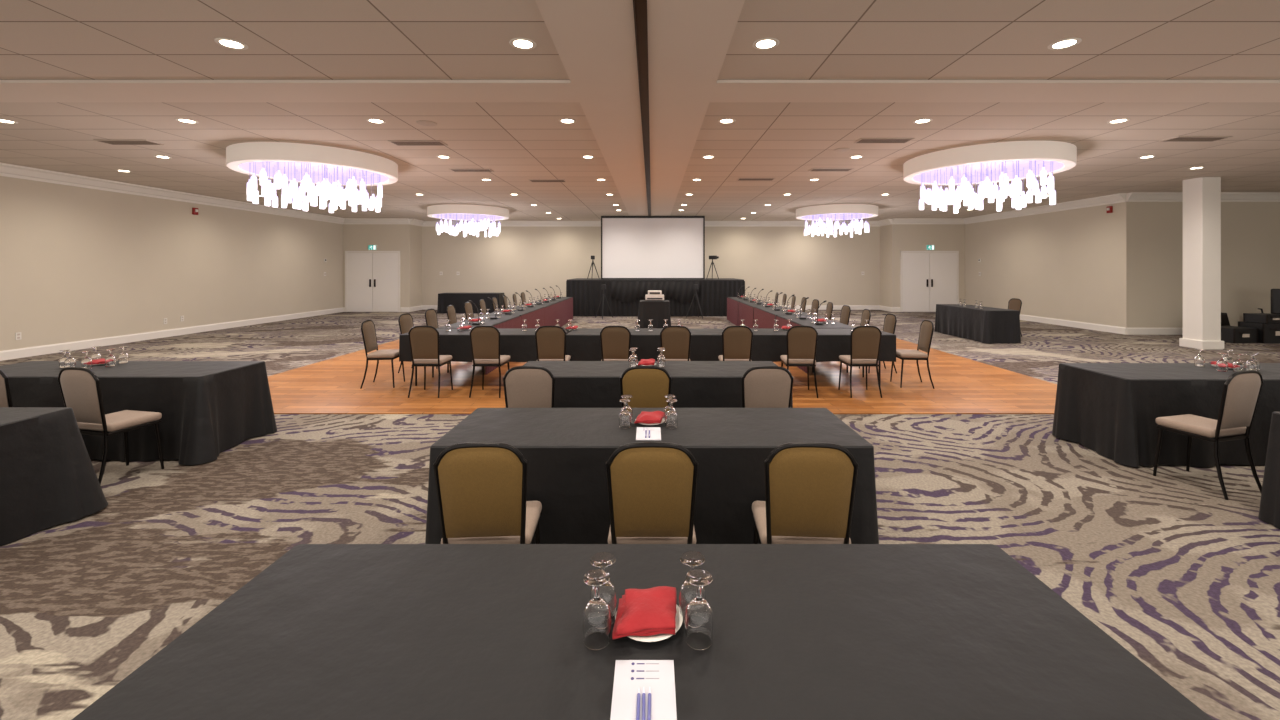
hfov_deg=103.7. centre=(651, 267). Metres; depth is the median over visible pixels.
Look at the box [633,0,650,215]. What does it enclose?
trim
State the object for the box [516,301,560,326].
banquet table
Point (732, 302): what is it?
banquet table
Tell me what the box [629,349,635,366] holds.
water goblet
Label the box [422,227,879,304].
wall
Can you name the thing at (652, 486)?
banquet chair
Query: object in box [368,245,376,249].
exit sign
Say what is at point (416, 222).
trim
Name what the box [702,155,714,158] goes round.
recessed light
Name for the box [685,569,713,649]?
water goblet
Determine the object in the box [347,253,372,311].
door
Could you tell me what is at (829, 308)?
banquet chair
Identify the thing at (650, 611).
napkin
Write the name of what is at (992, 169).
diffuser
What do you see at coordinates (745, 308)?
banquet table
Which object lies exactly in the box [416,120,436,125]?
ceiling speaker
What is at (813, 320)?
water goblet
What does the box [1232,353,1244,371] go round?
water goblet
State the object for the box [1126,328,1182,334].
baseboard
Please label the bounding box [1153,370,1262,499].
banquet chair
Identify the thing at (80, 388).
banquet chair
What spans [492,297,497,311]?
banquet chair
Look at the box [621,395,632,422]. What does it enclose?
water goblet
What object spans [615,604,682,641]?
plate
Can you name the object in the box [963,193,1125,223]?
trim
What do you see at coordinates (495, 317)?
gooseneck microphone
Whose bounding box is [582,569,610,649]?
water goblet
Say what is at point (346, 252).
door frame
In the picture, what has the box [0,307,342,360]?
baseboard
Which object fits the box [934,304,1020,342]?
banquet table
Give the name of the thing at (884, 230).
wall
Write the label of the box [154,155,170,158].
recessed light
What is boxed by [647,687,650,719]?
pen
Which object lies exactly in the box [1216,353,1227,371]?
water goblet
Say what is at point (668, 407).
water goblet
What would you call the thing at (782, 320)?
banquet table
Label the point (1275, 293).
office chair
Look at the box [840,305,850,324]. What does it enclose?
banquet chair
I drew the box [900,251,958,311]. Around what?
door frame
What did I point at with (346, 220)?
trim
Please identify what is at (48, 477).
banquet table
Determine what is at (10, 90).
ceiling beam
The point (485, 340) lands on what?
banquet chair
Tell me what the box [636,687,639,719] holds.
pen
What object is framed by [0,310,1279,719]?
floor
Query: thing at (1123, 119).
recessed light
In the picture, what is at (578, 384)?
banquet table
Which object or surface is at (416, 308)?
baseboard
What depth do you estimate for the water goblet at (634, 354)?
5.01 m
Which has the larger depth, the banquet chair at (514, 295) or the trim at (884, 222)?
the trim at (884, 222)
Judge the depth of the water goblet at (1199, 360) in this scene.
4.94 m
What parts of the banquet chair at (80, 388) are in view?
backrest, frame, leg, seat, seat rail, leg, leg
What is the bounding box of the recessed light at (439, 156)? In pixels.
[437,155,450,158]
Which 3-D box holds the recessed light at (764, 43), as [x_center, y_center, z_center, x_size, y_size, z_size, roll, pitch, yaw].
[0.980,-1.927,4.330,0.230,0.006,0.230,0,0,0]
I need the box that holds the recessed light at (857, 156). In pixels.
[849,155,862,158]
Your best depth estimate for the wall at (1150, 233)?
13.00 m
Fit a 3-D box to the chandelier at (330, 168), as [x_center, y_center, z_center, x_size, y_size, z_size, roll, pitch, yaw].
[-5.930,-1.479,8.950,2.518,0.900,2.518,0,0,-3]
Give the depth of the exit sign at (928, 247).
19.65 m
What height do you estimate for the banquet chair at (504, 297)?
0.954 m
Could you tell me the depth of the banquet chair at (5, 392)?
3.97 m
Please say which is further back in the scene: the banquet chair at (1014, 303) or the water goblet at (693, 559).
the banquet chair at (1014, 303)
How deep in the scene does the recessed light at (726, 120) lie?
6.57 m
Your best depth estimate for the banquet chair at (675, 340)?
6.62 m
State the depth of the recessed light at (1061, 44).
4.32 m
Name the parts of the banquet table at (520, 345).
leg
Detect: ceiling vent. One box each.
[94,140,163,144]
[388,140,447,145]
[449,169,493,171]
[528,179,566,181]
[736,178,775,180]
[809,168,853,170]
[854,138,914,142]
[1159,136,1232,141]
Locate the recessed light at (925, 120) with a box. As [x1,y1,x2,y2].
[913,118,932,123]
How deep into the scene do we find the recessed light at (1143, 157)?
8.76 m
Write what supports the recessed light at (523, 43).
in the ceiling
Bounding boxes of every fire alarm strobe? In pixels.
[192,208,197,214]
[1106,206,1112,212]
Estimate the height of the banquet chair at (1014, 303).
0.954 m
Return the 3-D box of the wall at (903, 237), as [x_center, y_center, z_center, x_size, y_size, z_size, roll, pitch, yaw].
[10.930,-0.105,19.800,3.060,3.650,0.200,0,0,0]
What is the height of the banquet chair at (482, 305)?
0.954 m
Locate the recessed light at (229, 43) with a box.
[214,38,247,49]
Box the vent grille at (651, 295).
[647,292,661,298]
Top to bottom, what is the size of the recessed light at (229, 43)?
0.006 m
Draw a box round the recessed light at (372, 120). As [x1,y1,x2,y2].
[366,118,385,123]
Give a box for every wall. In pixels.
[0,176,342,350]
[343,224,411,307]
[412,225,421,306]
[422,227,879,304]
[880,225,889,306]
[890,224,964,311]
[965,203,1118,326]
[1119,202,1279,327]
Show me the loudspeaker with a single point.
(1224, 317)
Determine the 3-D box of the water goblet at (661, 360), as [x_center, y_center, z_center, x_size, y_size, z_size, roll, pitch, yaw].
[0.095,0.884,4.920,0.074,0.165,0.074,0,0,19]
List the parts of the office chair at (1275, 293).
backrest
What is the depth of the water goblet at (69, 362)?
4.82 m
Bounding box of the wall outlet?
[15,332,20,339]
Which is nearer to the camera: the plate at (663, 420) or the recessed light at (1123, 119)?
the plate at (663, 420)
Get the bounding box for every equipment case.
[1221,326,1257,343]
[1238,321,1279,343]
[1243,313,1279,323]
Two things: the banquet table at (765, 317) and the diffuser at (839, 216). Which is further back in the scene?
the diffuser at (839, 216)
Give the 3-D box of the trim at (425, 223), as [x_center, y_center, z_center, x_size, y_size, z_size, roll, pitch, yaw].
[-0.050,-1.820,20.665,18.900,0.220,0.170,0,0,0]
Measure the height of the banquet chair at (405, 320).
0.954 m
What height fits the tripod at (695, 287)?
1.148 m
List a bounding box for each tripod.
[587,256,598,278]
[595,285,612,318]
[686,285,702,318]
[706,256,718,278]
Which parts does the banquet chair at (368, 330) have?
leg, frame, backrest, leg, seat rail, seat, leg, leg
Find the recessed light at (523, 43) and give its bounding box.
[509,38,536,49]
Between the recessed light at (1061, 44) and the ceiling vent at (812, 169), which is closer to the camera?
the recessed light at (1061, 44)
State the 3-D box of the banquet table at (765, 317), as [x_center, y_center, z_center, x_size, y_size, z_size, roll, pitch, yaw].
[2.895,1.331,11.300,0.808,0.753,2.186,0,0,0]
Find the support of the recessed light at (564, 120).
in the ceiling
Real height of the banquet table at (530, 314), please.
0.753 m
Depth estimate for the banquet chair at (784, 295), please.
14.89 m
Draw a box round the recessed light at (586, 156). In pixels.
[582,155,594,158]
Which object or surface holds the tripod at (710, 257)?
on the stage platform
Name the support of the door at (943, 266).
in the wall at (903, 237)
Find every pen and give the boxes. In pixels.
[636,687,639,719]
[642,687,644,719]
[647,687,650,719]
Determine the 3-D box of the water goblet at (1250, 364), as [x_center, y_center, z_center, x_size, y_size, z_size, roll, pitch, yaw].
[5.600,0.884,4.700,0.074,0.165,0.074,0,0,19]
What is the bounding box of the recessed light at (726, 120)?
[718,118,735,123]
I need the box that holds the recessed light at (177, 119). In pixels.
[175,118,198,123]
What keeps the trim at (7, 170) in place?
attached to the wall at (77, 263)
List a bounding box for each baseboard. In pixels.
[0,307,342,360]
[400,307,408,311]
[409,305,421,311]
[422,305,879,309]
[880,305,891,311]
[1020,314,1125,334]
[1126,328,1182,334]
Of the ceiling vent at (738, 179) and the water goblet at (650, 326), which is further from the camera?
the ceiling vent at (738, 179)
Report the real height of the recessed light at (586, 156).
0.006 m
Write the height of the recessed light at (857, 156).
0.006 m
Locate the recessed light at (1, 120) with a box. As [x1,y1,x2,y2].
[0,119,17,123]
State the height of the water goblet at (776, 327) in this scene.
0.165 m
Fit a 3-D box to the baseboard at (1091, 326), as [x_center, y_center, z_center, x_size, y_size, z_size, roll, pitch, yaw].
[12.248,1.630,16.350,0.025,0.180,6.700,0,0,0]
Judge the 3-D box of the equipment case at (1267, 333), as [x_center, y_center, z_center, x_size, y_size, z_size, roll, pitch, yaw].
[14.299,1.495,11.687,0.724,0.450,0.550,0,0,3]
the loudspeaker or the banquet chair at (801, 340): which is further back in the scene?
the loudspeaker
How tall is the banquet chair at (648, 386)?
0.954 m
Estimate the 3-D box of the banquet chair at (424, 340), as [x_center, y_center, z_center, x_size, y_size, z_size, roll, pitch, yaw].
[-3.001,1.234,6.831,0.420,0.954,0.478,0,0,1]
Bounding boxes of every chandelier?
[226,142,397,212]
[427,204,508,236]
[796,204,877,236]
[903,141,1076,212]
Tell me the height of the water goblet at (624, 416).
0.165 m
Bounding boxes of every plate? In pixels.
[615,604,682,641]
[635,418,664,424]
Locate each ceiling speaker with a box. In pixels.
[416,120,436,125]
[834,148,849,151]
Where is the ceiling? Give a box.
[0,0,1279,220]
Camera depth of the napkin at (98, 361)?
4.98 m
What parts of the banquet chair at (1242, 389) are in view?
leg, leg, seat, seat rail, leg, frame, backrest, leg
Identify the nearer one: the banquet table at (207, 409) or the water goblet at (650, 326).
the banquet table at (207, 409)
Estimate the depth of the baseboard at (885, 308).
20.13 m
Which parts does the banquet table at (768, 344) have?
leg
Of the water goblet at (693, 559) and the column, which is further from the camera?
the column
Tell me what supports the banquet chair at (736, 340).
on the floor
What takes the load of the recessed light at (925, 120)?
in the ceiling
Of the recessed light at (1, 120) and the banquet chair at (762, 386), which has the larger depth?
the recessed light at (1, 120)
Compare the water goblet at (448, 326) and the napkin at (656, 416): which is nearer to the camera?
the napkin at (656, 416)
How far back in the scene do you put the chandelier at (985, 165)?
8.48 m
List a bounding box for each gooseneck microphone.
[469,300,480,324]
[487,297,497,318]
[799,297,808,318]
[815,300,825,324]
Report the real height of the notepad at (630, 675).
0.005 m
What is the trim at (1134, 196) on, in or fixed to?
attached to the wall at (1150, 233)
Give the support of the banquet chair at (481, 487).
on the floor
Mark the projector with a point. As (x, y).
(652, 294)
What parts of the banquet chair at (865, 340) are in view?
leg, leg, seat, seat rail, backrest, frame, leg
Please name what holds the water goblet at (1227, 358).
on the banquet table at (1112, 410)
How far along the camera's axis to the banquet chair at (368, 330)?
7.22 m
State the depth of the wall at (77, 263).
11.90 m
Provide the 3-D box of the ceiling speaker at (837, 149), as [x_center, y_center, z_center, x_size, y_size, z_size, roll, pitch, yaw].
[3.100,-1.924,8.200,0.260,0.012,0.260,0,0,0]
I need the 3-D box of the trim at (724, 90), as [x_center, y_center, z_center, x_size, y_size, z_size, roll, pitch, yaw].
[9.830,-1.915,5.465,18.340,0.030,0.610,0,0,0]
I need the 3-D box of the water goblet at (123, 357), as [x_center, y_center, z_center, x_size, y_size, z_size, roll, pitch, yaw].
[-5.380,0.884,5.120,0.074,0.165,0.074,0,0,19]
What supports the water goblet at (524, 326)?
on the banquet table at (520, 345)
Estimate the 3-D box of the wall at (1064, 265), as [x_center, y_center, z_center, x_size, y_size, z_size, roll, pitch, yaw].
[12.360,-0.105,16.450,0.200,3.650,6.500,0,0,0]
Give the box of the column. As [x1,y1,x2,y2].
[1179,177,1223,348]
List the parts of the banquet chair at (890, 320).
backrest, frame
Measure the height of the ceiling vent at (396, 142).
0.016 m
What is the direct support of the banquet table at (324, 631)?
on the floor
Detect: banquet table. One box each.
[0,361,276,464]
[0,407,107,545]
[72,544,1213,719]
[399,328,569,385]
[425,408,878,543]
[437,293,504,312]
[439,315,521,373]
[485,307,544,327]
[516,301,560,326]
[523,361,792,407]
[539,297,572,326]
[565,328,723,360]
[638,300,670,327]
[727,297,759,325]
[738,301,781,327]
[750,328,895,385]
[754,307,811,327]
[776,315,850,372]
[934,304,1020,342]
[1052,363,1279,467]
[1258,411,1279,528]
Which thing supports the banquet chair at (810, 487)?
on the floor
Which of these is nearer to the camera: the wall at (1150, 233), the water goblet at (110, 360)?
the water goblet at (110, 360)
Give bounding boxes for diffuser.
[239,161,387,183]
[433,214,502,219]
[801,213,872,219]
[913,160,1062,183]
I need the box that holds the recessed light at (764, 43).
[752,38,779,49]
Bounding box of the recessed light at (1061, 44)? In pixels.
[1048,38,1081,49]
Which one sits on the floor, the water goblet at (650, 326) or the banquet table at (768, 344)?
the banquet table at (768, 344)
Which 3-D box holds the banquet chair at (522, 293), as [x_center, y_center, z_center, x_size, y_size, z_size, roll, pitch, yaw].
[-3.889,1.246,15.952,0.478,0.954,0.420,0,0,3]
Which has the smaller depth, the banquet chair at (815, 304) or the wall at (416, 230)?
the banquet chair at (815, 304)
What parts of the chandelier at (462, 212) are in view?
pendant shade, pendant shade, lamp shade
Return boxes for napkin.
[92,358,104,364]
[612,586,676,638]
[634,411,663,423]
[638,359,654,364]
[1211,361,1232,367]
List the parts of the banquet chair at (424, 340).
leg, backrest, frame, leg, seat rail, seat, leg, leg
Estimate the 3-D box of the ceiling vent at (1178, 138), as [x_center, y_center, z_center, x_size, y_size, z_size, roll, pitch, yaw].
[8.100,-1.922,7.500,0.800,0.016,0.280,0,0,0]
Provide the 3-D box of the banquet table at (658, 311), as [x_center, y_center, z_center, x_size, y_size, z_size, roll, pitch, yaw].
[0.060,1.333,14.604,0.999,0.773,0.745,0,0,0]
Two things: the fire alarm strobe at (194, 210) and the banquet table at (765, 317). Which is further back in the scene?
the fire alarm strobe at (194, 210)
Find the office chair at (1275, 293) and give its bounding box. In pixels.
[1258,289,1279,313]
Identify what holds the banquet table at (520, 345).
on the floor
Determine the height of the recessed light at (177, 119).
0.006 m
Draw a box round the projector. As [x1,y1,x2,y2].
[645,290,663,300]
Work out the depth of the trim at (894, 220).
19.62 m
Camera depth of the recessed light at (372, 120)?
6.61 m
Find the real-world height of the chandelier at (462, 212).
0.900 m
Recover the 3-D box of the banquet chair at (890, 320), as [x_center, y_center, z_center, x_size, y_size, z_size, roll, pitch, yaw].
[3.749,1.234,8.350,0.478,0.954,0.420,0,0,1]
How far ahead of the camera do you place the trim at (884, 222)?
20.08 m
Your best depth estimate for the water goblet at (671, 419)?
3.02 m
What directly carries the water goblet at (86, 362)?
on the banquet table at (207, 409)
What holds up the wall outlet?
attached to the wall at (77, 263)
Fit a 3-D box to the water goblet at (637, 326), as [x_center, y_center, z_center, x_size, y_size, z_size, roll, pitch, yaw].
[-0.220,0.872,7.660,0.074,0.165,0.074,0,0,19]
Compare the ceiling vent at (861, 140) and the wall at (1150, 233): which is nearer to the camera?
the ceiling vent at (861, 140)
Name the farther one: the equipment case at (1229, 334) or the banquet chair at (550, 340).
the equipment case at (1229, 334)
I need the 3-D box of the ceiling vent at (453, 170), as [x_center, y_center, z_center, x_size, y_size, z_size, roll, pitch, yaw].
[-3.550,-1.922,9.900,0.800,0.016,0.280,0,0,0]
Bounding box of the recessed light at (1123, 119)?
[1107,118,1129,123]
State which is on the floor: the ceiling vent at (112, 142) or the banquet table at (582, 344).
the banquet table at (582, 344)
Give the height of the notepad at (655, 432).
0.005 m
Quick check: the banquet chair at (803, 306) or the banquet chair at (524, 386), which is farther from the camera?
the banquet chair at (803, 306)
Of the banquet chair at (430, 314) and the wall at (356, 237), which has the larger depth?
the wall at (356, 237)
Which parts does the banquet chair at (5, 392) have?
backrest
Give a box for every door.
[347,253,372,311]
[373,253,397,311]
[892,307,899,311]
[903,253,928,311]
[930,253,956,311]
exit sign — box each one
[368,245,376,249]
[926,245,934,249]
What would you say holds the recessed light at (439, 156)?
in the ceiling
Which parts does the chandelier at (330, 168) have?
pendant shade, pendant shade, pendant shade, pendant shade, pendant shade, pendant shade, pendant shade, pendant shade, pendant shade, pendant shade, pendant shade, pendant shade, pendant shade, pendant shade, pendant shade, pendant shade, pendant shade, pendant shade, pendant shade, pendant shade, pendant shade, lamp shade, pendant shade, pendant shade, pendant shade, pendant shade, pendant shade, pendant shade, pendant shade, pendant shade, pendant shade, pendant shade, pendant shade, pendant shade, pendant shade, pendant shade, pendant shade, pendant shade, pendant shade, pendant shade, pendant shade, pendant shade, pendant shade, pendant shade, pendant shade, pendant shade, pendant shade, pendant shade, pendant shade, pendant shade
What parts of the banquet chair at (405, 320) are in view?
frame, backrest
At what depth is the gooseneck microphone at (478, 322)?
8.44 m
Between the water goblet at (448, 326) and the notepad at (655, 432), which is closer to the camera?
the notepad at (655, 432)
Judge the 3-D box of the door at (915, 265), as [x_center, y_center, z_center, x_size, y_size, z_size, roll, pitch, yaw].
[10.329,0.559,19.654,1.047,2.302,0.092,0,0,0]
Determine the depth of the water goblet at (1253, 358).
4.75 m
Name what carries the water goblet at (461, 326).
on the banquet table at (520, 345)
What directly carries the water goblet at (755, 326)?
on the banquet table at (768, 344)
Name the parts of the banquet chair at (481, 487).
backrest, seat, leg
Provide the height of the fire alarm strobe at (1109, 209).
0.180 m
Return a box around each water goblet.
[59,350,69,367]
[64,351,75,367]
[81,351,91,368]
[91,346,100,359]
[105,349,115,366]
[118,346,128,363]
[446,320,450,330]
[459,320,463,330]
[480,313,484,322]
[522,320,526,330]
[568,320,572,330]
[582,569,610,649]
[589,552,616,623]
[619,399,630,428]
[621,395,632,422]
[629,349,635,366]
[631,348,637,364]
[635,320,639,330]
[648,320,652,330]
[658,349,665,366]
[664,395,675,421]
[665,399,677,428]
[679,551,705,622]
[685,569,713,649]
[753,320,757,330]
[774,320,778,330]
[811,313,815,322]
[1194,349,1204,366]
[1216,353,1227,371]
[1223,349,1233,363]
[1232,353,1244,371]
[1245,353,1257,370]
[1249,352,1259,369]
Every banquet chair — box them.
[0,369,12,406]
[58,367,163,484]
[360,320,404,388]
[398,313,437,372]
[408,326,452,397]
[425,309,437,327]
[433,442,541,543]
[446,305,456,323]
[464,302,473,319]
[469,326,509,397]
[479,299,486,314]
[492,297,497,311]
[503,296,507,308]
[503,366,554,407]
[513,294,517,305]
[521,292,525,304]
[535,326,570,360]
[600,326,630,360]
[606,442,697,543]
[620,366,671,407]
[660,326,690,360]
[718,326,752,360]
[741,366,793,407]
[752,442,857,543]
[780,326,817,397]
[782,294,786,304]
[791,296,795,308]
[801,297,806,311]
[811,299,818,314]
[825,302,832,319]
[838,326,881,397]
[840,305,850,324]
[859,313,896,373]
[860,309,870,325]
[890,320,934,388]
[1008,298,1021,336]
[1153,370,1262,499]
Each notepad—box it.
[610,660,676,719]
[636,427,660,439]
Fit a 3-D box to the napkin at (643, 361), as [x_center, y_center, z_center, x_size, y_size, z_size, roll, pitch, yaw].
[-0.054,0.930,4.985,0.167,0.045,0.180,0,0,3]
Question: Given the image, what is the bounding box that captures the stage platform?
[566,278,744,315]
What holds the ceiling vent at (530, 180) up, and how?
in the ceiling
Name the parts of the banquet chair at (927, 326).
leg, leg, seat, seat rail, leg, backrest, frame, leg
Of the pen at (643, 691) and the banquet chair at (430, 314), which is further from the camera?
the banquet chair at (430, 314)
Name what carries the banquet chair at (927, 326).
on the floor
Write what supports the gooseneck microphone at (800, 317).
on the banquet table at (782, 320)
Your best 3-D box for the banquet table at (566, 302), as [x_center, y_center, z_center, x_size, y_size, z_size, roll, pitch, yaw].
[-3.034,1.343,15.700,0.807,0.753,2.184,0,0,0]
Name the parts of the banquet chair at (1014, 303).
backrest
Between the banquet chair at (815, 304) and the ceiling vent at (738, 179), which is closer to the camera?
the ceiling vent at (738, 179)
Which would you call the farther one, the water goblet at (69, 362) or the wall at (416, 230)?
the wall at (416, 230)
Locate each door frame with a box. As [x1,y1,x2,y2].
[345,251,399,311]
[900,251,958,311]
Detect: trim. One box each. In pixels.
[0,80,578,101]
[0,163,344,223]
[343,218,408,223]
[409,219,423,225]
[421,221,878,226]
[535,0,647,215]
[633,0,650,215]
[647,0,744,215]
[710,80,1279,101]
[878,219,891,226]
[892,218,964,223]
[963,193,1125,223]
[1126,192,1279,201]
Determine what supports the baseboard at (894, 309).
attached to the wall at (903, 237)
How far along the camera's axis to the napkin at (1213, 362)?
4.86 m
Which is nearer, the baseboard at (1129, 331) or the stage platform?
the baseboard at (1129, 331)
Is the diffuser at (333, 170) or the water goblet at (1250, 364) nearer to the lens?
the water goblet at (1250, 364)
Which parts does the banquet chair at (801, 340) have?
seat, seat rail, backrest, frame, leg, leg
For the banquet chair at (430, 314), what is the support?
on the floor
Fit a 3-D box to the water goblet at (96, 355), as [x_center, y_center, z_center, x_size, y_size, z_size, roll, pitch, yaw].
[-5.660,0.884,5.120,0.074,0.165,0.074,0,0,19]
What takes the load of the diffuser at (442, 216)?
attached to the chandelier at (462, 212)
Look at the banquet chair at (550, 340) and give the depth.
6.62 m
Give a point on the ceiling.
(520, 142)
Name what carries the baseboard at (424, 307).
attached to the wall at (785, 260)
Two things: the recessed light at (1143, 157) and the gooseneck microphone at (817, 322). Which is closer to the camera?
the gooseneck microphone at (817, 322)
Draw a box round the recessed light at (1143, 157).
[1138,155,1155,158]
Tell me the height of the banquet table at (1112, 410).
0.753 m
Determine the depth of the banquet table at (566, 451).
2.73 m
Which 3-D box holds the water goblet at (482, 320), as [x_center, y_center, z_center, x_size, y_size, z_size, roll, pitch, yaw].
[-2.950,0.872,8.760,0.074,0.165,0.074,0,0,19]
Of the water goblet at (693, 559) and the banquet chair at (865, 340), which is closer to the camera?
the water goblet at (693, 559)
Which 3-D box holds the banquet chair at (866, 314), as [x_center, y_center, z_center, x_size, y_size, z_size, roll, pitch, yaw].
[3.749,1.234,9.298,0.478,0.954,0.420,0,0,4]
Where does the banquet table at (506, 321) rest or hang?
on the floor
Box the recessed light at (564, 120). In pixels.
[559,118,575,123]
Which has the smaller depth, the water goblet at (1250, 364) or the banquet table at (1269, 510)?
the banquet table at (1269, 510)
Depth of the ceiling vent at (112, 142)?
7.69 m
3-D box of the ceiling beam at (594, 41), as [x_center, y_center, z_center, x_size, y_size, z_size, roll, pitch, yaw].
[-0.480,-1.915,8.875,0.700,0.030,23.750,0,0,0]
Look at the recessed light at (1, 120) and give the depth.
6.62 m
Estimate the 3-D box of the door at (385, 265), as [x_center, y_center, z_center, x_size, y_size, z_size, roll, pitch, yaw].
[-10.428,0.559,19.654,0.987,2.302,0.092,0,0,0]
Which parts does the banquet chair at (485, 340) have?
leg, leg, backrest, frame, seat, seat rail, leg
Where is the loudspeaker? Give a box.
[1221,312,1229,325]
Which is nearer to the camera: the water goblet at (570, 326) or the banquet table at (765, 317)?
the water goblet at (570, 326)
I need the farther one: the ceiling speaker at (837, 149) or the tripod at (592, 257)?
the tripod at (592, 257)
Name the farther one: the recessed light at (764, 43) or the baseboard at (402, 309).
the baseboard at (402, 309)
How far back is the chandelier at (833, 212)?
15.87 m
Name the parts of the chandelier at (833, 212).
pendant shade, lamp shade, pendant shade, pendant shade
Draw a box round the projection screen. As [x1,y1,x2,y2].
[601,216,704,278]
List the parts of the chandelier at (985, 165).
pendant shade, pendant shade, pendant shade, pendant shade, pendant shade, pendant shade, pendant shade, pendant shade, pendant shade, pendant shade, pendant shade, pendant shade, pendant shade, pendant shade, pendant shade, pendant shade, pendant shade, pendant shade, pendant shade, pendant shade, pendant shade, pendant shade, pendant shade, pendant shade, pendant shade, lamp shade, pendant shade, pendant shade, pendant shade, pendant shade, pendant shade, pendant shade, pendant shade, pendant shade, pendant shade, pendant shade, pendant shade, pendant shade, pendant shade, pendant shade, pendant shade, pendant shade, pendant shade, pendant shade, pendant shade, pendant shade, pendant shade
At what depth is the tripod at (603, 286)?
17.19 m
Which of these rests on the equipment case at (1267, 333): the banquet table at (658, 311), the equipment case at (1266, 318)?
the equipment case at (1266, 318)
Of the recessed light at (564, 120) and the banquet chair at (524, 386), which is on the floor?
the banquet chair at (524, 386)
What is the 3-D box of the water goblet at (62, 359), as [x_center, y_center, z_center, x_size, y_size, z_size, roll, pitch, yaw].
[-5.720,0.884,4.900,0.074,0.165,0.074,0,0,19]
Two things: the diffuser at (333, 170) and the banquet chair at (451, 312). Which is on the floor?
the banquet chair at (451, 312)

